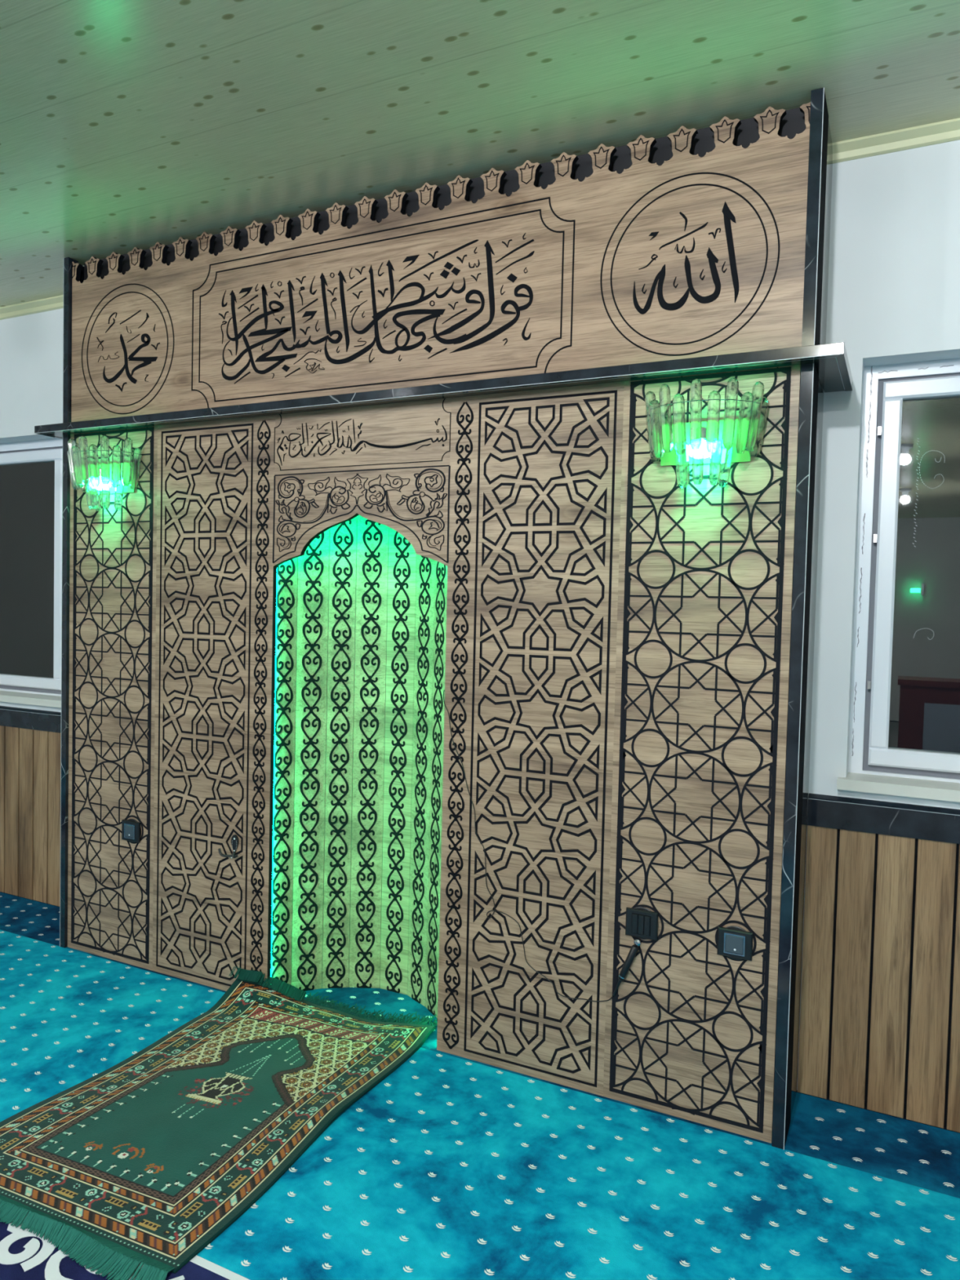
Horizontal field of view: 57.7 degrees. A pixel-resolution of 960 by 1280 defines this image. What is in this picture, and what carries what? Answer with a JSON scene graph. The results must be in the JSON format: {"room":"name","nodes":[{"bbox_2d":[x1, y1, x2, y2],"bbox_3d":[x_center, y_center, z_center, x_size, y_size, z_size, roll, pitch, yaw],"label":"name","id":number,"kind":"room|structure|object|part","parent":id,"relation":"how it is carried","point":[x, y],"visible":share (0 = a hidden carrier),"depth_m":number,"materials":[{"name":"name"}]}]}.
{"room":"mosque","nodes":[
{"label":"mosque","id":0,"kind":"room"},
{"bbox_2d":[0,0,959,306],"bbox_3d":[-2.716,-1.315,-1.173,8.300,0.100,9.488,2,2,26],"label":"ceiling","id":1,"kind":"structure","parent":0,"point":[125,125],"depth_m":2.10,"materials":[{"name":"paint"}]},
{"bbox_2d":[0,139,959,1071],"bbox_3d":[-0.601,-0.100,3.262,8.300,2.562,0.280,2,2,26],"label":"wall","id":2,"kind":"structure","parent":0,"point":[894,280],"depth_m":2.31,"materials":[{"name":"white paint"}]},
{"bbox_2d":[0,725,61,906],"bbox_3d":[-2.926,0.715,4.260,3.310,0.748,0.010,2,2,26],"label":"wainscot","id":3,"kind":"structure","parent":2,"relation":"attached to","point":[30,759],"depth_m":3.78,"materials":[{"name":"brown wood"}]},
{"bbox_2d":[0,438,62,733],"bbox_3d":[-2.874,-0.289,4.281,3.310,1.264,0.180,2,2,26],"label":"window","id":4,"kind":"structure","parent":2,"relation":"in","point":[31,471],"depth_m":3.90,"materials":[{"name":"white plastic"}]},
{"bbox_3d":[-2.293,0.244,3.988,1.590,0.029,0.140,2,2,26],"label":"sill","id":5,"kind":"part","parent":4,"relation":"part of","materials":[{"name":"plastic"}]},
{"bbox_2d":[0,294,63,319],"bbox_3d":[-2.879,-1.451,4.170,3.310,0.040,0.030,2,2,26],"label":"trim","id":6,"kind":"structure","parent":2,"relation":"attached to","point":[54,303],"depth_m":3.69,"materials":[{"name":"beige"}]},
{"bbox_2d":[271,515,447,1017],"bbox_3d":[-0.329,0.345,2.832,0.693,1.726,0.266,2,2,26],"label":"niche","id":7,"kind":"object","parent":2,"relation":"attached to","point":[397,634],"depth_m":2.94,"materials":[{"name":"brown wood"}]},
{"bbox_3d":[-0.387,0.393,2.716,0.666,1.610,0.004,2,2,26],"label":"led strip","id":8,"kind":"part","parent":7,"relation":"part of","materials":[{"name":"green plastic"}]},
{"bbox_2d":[34,342,853,439],"bbox_3d":[-0.323,-0.723,2.752,2.746,0.027,0.360,2,2,26],"label":"shelf","id":9,"kind":"object","parent":2,"relation":"attached to","point":[831,362],"visible":0.86,"depth_m":2.35,"materials":[{"name":"black stone"}]},
{"bbox_2d":[790,122,832,1118],"bbox_3d":[0.865,-0.027,2.296,0.018,2.560,0.169,2,2,26],"label":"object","id":10,"kind":"object","parent":2,"relation":"attached to","point":[829,153],"visible":0.43,"depth_m":2.30,"materials":[{"name":"black laminate"}]},
{"bbox_2d":[797,825,959,1132],"bbox_3d":[1.964,0.922,1.872,2.397,0.748,0.010,2,2,26],"label":"wainscot","id":11,"kind":"structure","parent":2,"relation":"attached to","point":[879,1031],"depth_m":2.31,"materials":[{"name":"brown wood"}]},
{"bbox_2d":[807,358,959,844],"bbox_3d":[2.017,-0.087,1.892,2.397,1.273,0.180,2,2,26],"label":"window","id":12,"kind":"structure","parent":2,"relation":"in","point":[874,766],"depth_m":2.36,"materials":[{"name":"white plastic"}]},
{"bbox_3d":[1.700,0.413,2.038,1.595,0.029,0.140,2,2,26],"label":"sill","id":13,"kind":"part","parent":12,"relation":"part of","materials":[{"name":"plastic"}]},
{"bbox_3d":[1.744,-0.150,2.078,1.455,1.044,0.053,2,2,26],"label":"sash","id":14,"kind":"part","parent":12,"relation":"part of","materials":[{"name":"white plastic"}]},
{"bbox_2d":[832,117,959,163],"bbox_3d":[2.010,-1.244,1.782,2.400,0.040,0.030,2,2,26],"label":"trim","id":15,"kind":"structure","parent":2,"relation":"attached to","point":[948,131],"depth_m":2.24,"materials":[{"name":"beige"}]},
{"bbox_3d":[-2.780,1.361,-1.072,8.300,0.108,9.488,2,2,26],"label":"floor","id":16,"kind":"structure","parent":0,"visible":0},
{"bbox_2d":[0,929,959,1279],"bbox_3d":[-1.447,1.228,1.645,8.260,0.015,2.835,2,2,26],"label":"carpet","id":17,"kind":"object","parent":16,"relation":"on","point":[449,1167],"visible":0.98,"depth_m":1.98,"materials":[{"name":"blue carpet"}]},
{"bbox_2d":[0,966,437,1279],"bbox_3d":[-0.705,1.163,2.328,0.782,0.102,1.230,2,2,26],"label":"rug","id":18,"kind":"object","parent":17,"relation":"on","point":[148,1159],"visible":0.99,"depth_m":2.17,"materials":[{"name":"green fabric"}]},
{"bbox_2d":[0,892,959,1198],"bbox_3d":[-0.761,1.192,3.047,8.260,0.013,0.287,2,2,26],"label":"carpet strip","id":19,"kind":"object","parent":16,"relation":"on","point":[926,1157],"visible":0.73,"depth_m":2.25,"materials":[{"name":"blue carpet"}]},
{"bbox_2d":[59,257,84,947],"bbox_3d":[-1.516,-0.122,3.292,0.026,2.560,0.131,2,2,26],"label":"trim","id":20,"kind":"structure","parent":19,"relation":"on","point":[67,315],"depth_m":3.23,"materials":[{"name":"black stone"}]},
{"bbox_2d":[67,426,157,970],"bbox_3d":[-1.335,0.200,3.162,0.438,1.935,0.020,2,2,26],"label":"carved panel","id":21,"kind":"object","parent":19,"relation":"on","point":[113,554],"visible":0.94,"depth_m":3.15,"materials":[{"name":"brown wood"}]},
{"bbox_2d":[66,435,142,511],"bbox_3d":[-1.349,-0.583,3.061,0.307,0.245,0.139,2,2,26],"label":"sconce","id":22,"kind":"object","parent":21,"relation":"attached to","point":[117,477],"visible":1,"depth_m":3.02,"materials":[{"name":"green glass"}]},
{"bbox_3d":[-1.430,-0.625,3.067,0.042,0.165,0.028,0,2,-25],"label":"crystal rod","id":23,"kind":"part","parent":22,"relation":"part of","materials":[{"name":"clear glass"}]},
{"bbox_3d":[-1.446,-0.608,3.101,0.041,0.144,0.030,1,2,4],"label":"crystal rod","id":24,"kind":"part","parent":22,"relation":"part of","materials":[{"name":"clear glass"}]},
{"bbox_3d":[-1.404,-0.604,3.038,0.041,0.144,0.028,-1,3,-42],"label":"crystal rod","id":25,"kind":"part","parent":22,"relation":"part of","materials":[{"name":"clear glass"}]},
{"bbox_3d":[-1.442,-0.610,3.166,0.044,0.145,0.030,2,2,26],"label":"crystal rod","id":26,"kind":"part","parent":22,"relation":"part of","materials":[{"name":"clear glass"}]},
{"bbox_3d":[-1.369,-0.622,3.015,0.028,0.165,0.041,2,2,26],"label":"crystal rod","id":27,"kind":"part","parent":22,"relation":"part of","materials":[{"name":"clear glass"}]},
{"bbox_3d":[-1.382,-0.518,3.087,0.031,0.111,0.027,-1,3,-41],"label":"crystal rod","id":28,"kind":"part","parent":22,"relation":"part of","materials":[{"name":"clear glass"}]},
{"bbox_3d":[-1.355,-0.516,3.054,0.027,0.111,0.034,2,2,26],"label":"crystal rod","id":29,"kind":"part","parent":22,"relation":"part of","materials":[{"name":"clear glass"}]},
{"bbox_3d":[-1.331,-0.601,3.003,0.028,0.144,0.041,1,2,3],"label":"crystal rod","id":30,"kind":"part","parent":22,"relation":"part of","materials":[{"name":"clear glass"}]},
{"bbox_3d":[-1.378,-0.520,3.133,0.033,0.111,0.027,2,2,26],"label":"crystal rod","id":31,"kind":"part","parent":22,"relation":"part of","materials":[{"name":"clear glass"}]},
{"bbox_3d":[-1.341,-0.551,3.080,0.068,0.042,0.067,2,2,26],"label":"bulb","id":32,"kind":"part","parent":22,"relation":"part of","materials":[{"name":"white glass"}]},
{"bbox_3d":[-1.291,-0.620,2.999,0.028,0.165,0.042,1,2,-13],"label":"crystal rod","id":33,"kind":"part","parent":22,"relation":"part of","materials":[{"name":"clear glass"}]},
{"bbox_3d":[-1.312,-0.515,3.053,0.027,0.111,0.031,1,2,3],"label":"crystal rod","id":34,"kind":"part","parent":22,"relation":"part of","materials":[{"name":"clear glass"}]},
{"bbox_3d":[-1.256,-0.599,3.008,0.030,0.144,0.041,-1,3,-41],"label":"crystal rod","id":35,"kind":"part","parent":22,"relation":"part of","materials":[{"name":"clear glass"}]},
{"bbox_3d":[-1.320,-0.578,3.121,0.224,0.106,0.005,2,2,26],"label":"plate","id":36,"kind":"part","parent":22,"relation":"part of","materials":[{"name":"green metal"}]},
{"bbox_3d":[-1.279,-0.515,3.084,0.033,0.111,0.027,2,2,26],"label":"crystal rod","id":37,"kind":"part","parent":22,"relation":"part of","materials":[{"name":"clear glass"}]},
{"bbox_3d":[-1.226,-0.619,3.025,0.027,0.165,0.041,-1,3,-41],"label":"crystal rod","id":38,"kind":"part","parent":22,"relation":"part of","materials":[{"name":"clear glass"}]},
{"bbox_3d":[-1.207,-0.600,3.051,0.044,0.145,0.030,2,2,26],"label":"crystal rod","id":39,"kind":"part","parent":22,"relation":"part of","materials":[{"name":"clear glass"}]},
{"bbox_2d":[121,818,141,842],"bbox_3d":[-1.249,0.683,3.112,0.086,0.086,0.018,2,2,26],"label":"wall socket","id":40,"kind":"object","parent":21,"relation":"attached to","point":[131,828],"visible":1,"depth_m":3.10,"materials":[{"name":"black plastic"}]},
{"bbox_3d":[-1.252,0.683,3.107,0.044,0.044,0.003,2,2,26],"label":"lid","id":41,"kind":"part","parent":40,"relation":"part of","materials":[{"name":"grey plastic"}]},
{"bbox_3d":[-1.251,0.683,3.108,0.051,0.051,0.002,2,2,26],"label":"lid frame","id":42,"kind":"part","parent":40,"relation":"part of","materials":[{"name":"grey plastic"}]},
{"bbox_2d":[71,102,810,422],"bbox_3d":[-0.356,-1.034,2.650,2.545,0.616,0.020,2,2,26],"label":"header board","id":43,"kind":"object","parent":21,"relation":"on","point":[688,255],"visible":1,"depth_m":2.47,"materials":[{"name":"brown wood"}]},
{"bbox_2d":[272,397,451,566],"bbox_3d":[-0.372,-0.476,2.673,0.645,0.500,0.020,2,2,26],"label":"arch panel","id":44,"kind":"object","parent":43,"relation":"attached to","point":[387,464],"visible":1,"depth_m":2.65,"materials":[{"name":"brown wood"}]},
{"bbox_3d":[-0.373,-0.626,2.660,0.643,0.188,0.001,2,2,26],"label":"line frame","id":45,"kind":"part","parent":44,"relation":"part of","materials":[{"name":"black"}]},
{"bbox_3d":[-0.361,-0.987,2.644,1.364,0.484,0.002,2,2,26],"label":"verse frame","id":46,"kind":"part","parent":43,"relation":"part of","materials":[{"name":"black wood"}]},
{"bbox_2d":[84,107,805,279],"bbox_3d":[-0.329,-1.272,2.685,2.542,0.161,0.010,2,2,26],"label":"cresting","id":47,"kind":"object","parent":43,"relation":"attached to","point":[793,123],"visible":0.07,"depth_m":2.47,"materials":[{"name":"black wood"}]},
{"bbox_2d":[152,414,276,991],"bbox_3d":[-0.907,0.218,2.953,0.515,1.935,0.020,2,2,26],"label":"carved panel","id":48,"kind":"object","parent":19,"relation":"on","point":[216,574],"visible":0.98,"depth_m":2.94,"materials":[{"name":"brown wood"}]},
{"bbox_2d":[217,834,239,858],"bbox_3d":[-0.838,0.689,2.908,0.078,0.078,0.023,2,2,18],"label":"wall hook","id":49,"kind":"object","parent":48,"relation":"attached to","point":[234,840],"visible":1,"depth_m":2.90,"materials":[{"name":"black metal"}]},
{"bbox_3d":[-0.839,0.712,2.907,0.078,0.027,0.019,2,2,18],"label":"hook arm","id":50,"kind":"part","parent":49,"relation":"part of","materials":[{"name":"black plastic"}]},
{"bbox_3d":[-0.819,0.681,2.908,0.029,0.062,0.005,2,2,26],"label":"plate","id":51,"kind":"part","parent":49,"relation":"part of","materials":[{"name":"black plastic"}]},
{"bbox_2d":[436,381,624,1096],"bbox_3d":[0.129,0.262,2.446,0.515,1.935,0.020,2,2,26],"label":"carved panel","id":52,"kind":"object","parent":19,"relation":"on","point":[535,475],"visible":1,"depth_m":2.43,"materials":[{"name":"brown wood"}]},
{"bbox_2d":[443,689,612,1001],"bbox_3d":[0.136,0.566,2.487,0.555,0.828,0.090,2,2,26],"label":"cable","id":53,"kind":"object","parent":52,"relation":"attached to","point":[444,690],"visible":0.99,"depth_m":2.50,"materials":[{"name":"black plastic"}]},
{"bbox_2d":[603,364,800,1142],"bbox_3d":[0.557,0.280,2.238,0.438,1.935,0.020,2,2,26],"label":"carved panel","id":54,"kind":"object","parent":19,"relation":"on","point":[706,570],"visible":0.91,"depth_m":2.23,"materials":[{"name":"brown wood"}]},
{"bbox_2d":[625,906,658,941],"bbox_3d":[0.426,0.749,2.294,0.086,0.086,0.017,2,2,26],"label":"light switch","id":55,"kind":"object","parent":54,"relation":"attached to","point":[642,923],"visible":1,"depth_m":2.29,"materials":[{"name":"black plastic"}]},
{"bbox_2d":[613,938,640,995],"bbox_3d":[0.390,0.872,2.314,0.073,0.166,0.021,2,2,26],"label":"connector","id":56,"kind":"object","parent":55,"relation":"hanging from","point":[633,952],"visible":1,"depth_m":2.30,"materials":[{"name":"black plastic"}]},
{"bbox_2d":[644,377,768,488],"bbox_3d":[0.539,-0.503,2.138,0.307,0.245,0.139,2,2,26],"label":"sconce","id":57,"kind":"object","parent":54,"relation":"attached to","point":[714,442],"visible":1,"depth_m":2.12,"materials":[{"name":"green glass"}]},
{"bbox_3d":[0.438,-0.549,2.212,0.041,0.165,0.027,2,2,4],"label":"crystal rod","id":58,"kind":"part","parent":57,"relation":"part of","materials":[{"name":"clear glass"}]},
{"bbox_3d":[0.446,-0.530,2.244,0.044,0.145,0.030,2,2,26],"label":"crystal rod","id":59,"kind":"part","parent":57,"relation":"part of","materials":[{"name":"clear glass"}]},
{"bbox_3d":[0.442,-0.528,2.178,0.041,0.144,0.030,1,2,4],"label":"crystal rod","id":60,"kind":"part","parent":57,"relation":"part of","materials":[{"name":"clear glass"}]},
{"bbox_3d":[0.458,-0.546,2.144,0.042,0.165,0.028,0,2,-25],"label":"crystal rod","id":61,"kind":"part","parent":57,"relation":"part of","materials":[{"name":"clear glass"}]},
{"bbox_3d":[0.484,-0.524,2.116,0.041,0.144,0.028,-1,3,-42],"label":"crystal rod","id":62,"kind":"part","parent":57,"relation":"part of","materials":[{"name":"clear glass"}]},
{"bbox_3d":[0.510,-0.440,2.210,0.033,0.111,0.027,2,2,26],"label":"crystal rod","id":63,"kind":"part","parent":57,"relation":"part of","materials":[{"name":"clear glass"}]},
{"bbox_3d":[0.506,-0.438,2.165,0.031,0.111,0.027,-1,3,-41],"label":"crystal rod","id":64,"kind":"part","parent":57,"relation":"part of","materials":[{"name":"clear glass"}]},
{"bbox_3d":[0.519,-0.542,2.093,0.028,0.165,0.041,2,2,26],"label":"crystal rod","id":65,"kind":"part","parent":57,"relation":"part of","materials":[{"name":"clear glass"}]},
{"bbox_3d":[0.533,-0.436,2.132,0.027,0.111,0.034,2,2,26],"label":"crystal rod","id":66,"kind":"part","parent":57,"relation":"part of","materials":[{"name":"clear glass"}]},
{"bbox_3d":[0.548,-0.471,2.158,0.068,0.042,0.067,2,2,26],"label":"bulb","id":67,"kind":"part","parent":57,"relation":"part of","materials":[{"name":"white glass"}]},
{"bbox_2d":[701,426,706,440],"bbox_3d":[0.549,-0.510,2.156,0.028,0.034,0.027,2,2,26],"label":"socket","id":68,"kind":"object","parent":57,"relation":"attached to","point":[704,428],"depth_m":2.14,"materials":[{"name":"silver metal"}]},
{"bbox_3d":[0.569,-0.498,2.199,0.224,0.106,0.005,2,2,26],"label":"plate","id":69,"kind":"part","parent":57,"relation":"part of","materials":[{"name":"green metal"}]},
{"bbox_3d":[0.557,-0.521,2.080,0.028,0.144,0.041,1,2,3],"label":"crystal rod","id":70,"kind":"part","parent":57,"relation":"part of","materials":[{"name":"clear glass"}]},
{"bbox_3d":[0.576,-0.435,2.130,0.027,0.111,0.031,1,2,3],"label":"crystal rod","id":71,"kind":"part","parent":57,"relation":"part of","materials":[{"name":"clear glass"}]},
{"bbox_3d":[0.610,-0.436,2.162,0.033,0.111,0.027,2,2,26],"label":"crystal rod","id":72,"kind":"part","parent":57,"relation":"part of","materials":[{"name":"clear glass"}]},
{"bbox_3d":[0.597,-0.540,2.077,0.028,0.165,0.042,1,2,-13],"label":"crystal rod","id":73,"kind":"part","parent":57,"relation":"part of","materials":[{"name":"clear glass"}]},
{"bbox_3d":[0.632,-0.520,2.085,0.030,0.144,0.041,-1,3,-41],"label":"crystal rod","id":74,"kind":"part","parent":57,"relation":"part of","materials":[{"name":"clear glass"}]},
{"bbox_3d":[0.662,-0.539,2.102,0.027,0.165,0.041,-1,3,-41],"label":"crystal rod","id":75,"kind":"part","parent":57,"relation":"part of","materials":[{"name":"clear glass"}]},
{"bbox_3d":[0.682,-0.520,2.129,0.044,0.145,0.030,2,2,26],"label":"crystal rod","id":76,"kind":"part","parent":57,"relation":"part of","materials":[{"name":"clear glass"}]},
{"bbox_2d":[716,925,752,960],"bbox_3d":[0.641,0.764,2.189,0.086,0.086,0.018,2,2,26],"label":"wall socket","id":77,"kind":"object","parent":54,"relation":"attached to","point":[734,942],"visible":1,"depth_m":2.19,"materials":[{"name":"black plastic"}]},
{"bbox_3d":[0.638,0.764,2.184,0.044,0.044,0.003,2,2,26],"label":"lid","id":78,"kind":"part","parent":77,"relation":"part of","materials":[{"name":"grey plastic"}]},
{"bbox_3d":[0.638,0.764,2.185,0.051,0.051,0.002,2,2,26],"label":"lid frame","id":79,"kind":"part","parent":77,"relation":"part of","materials":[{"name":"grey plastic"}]},
{"bbox_2d":[772,87,828,1150],"bbox_3d":[0.796,-0.024,2.163,0.029,2.560,0.131,2,2,26],"label":"post","id":80,"kind":"object","parent":19,"relation":"on","point":[819,118],"visible":1,"depth_m":2.12,"materials":[{"name":"black stone"}]}
]}

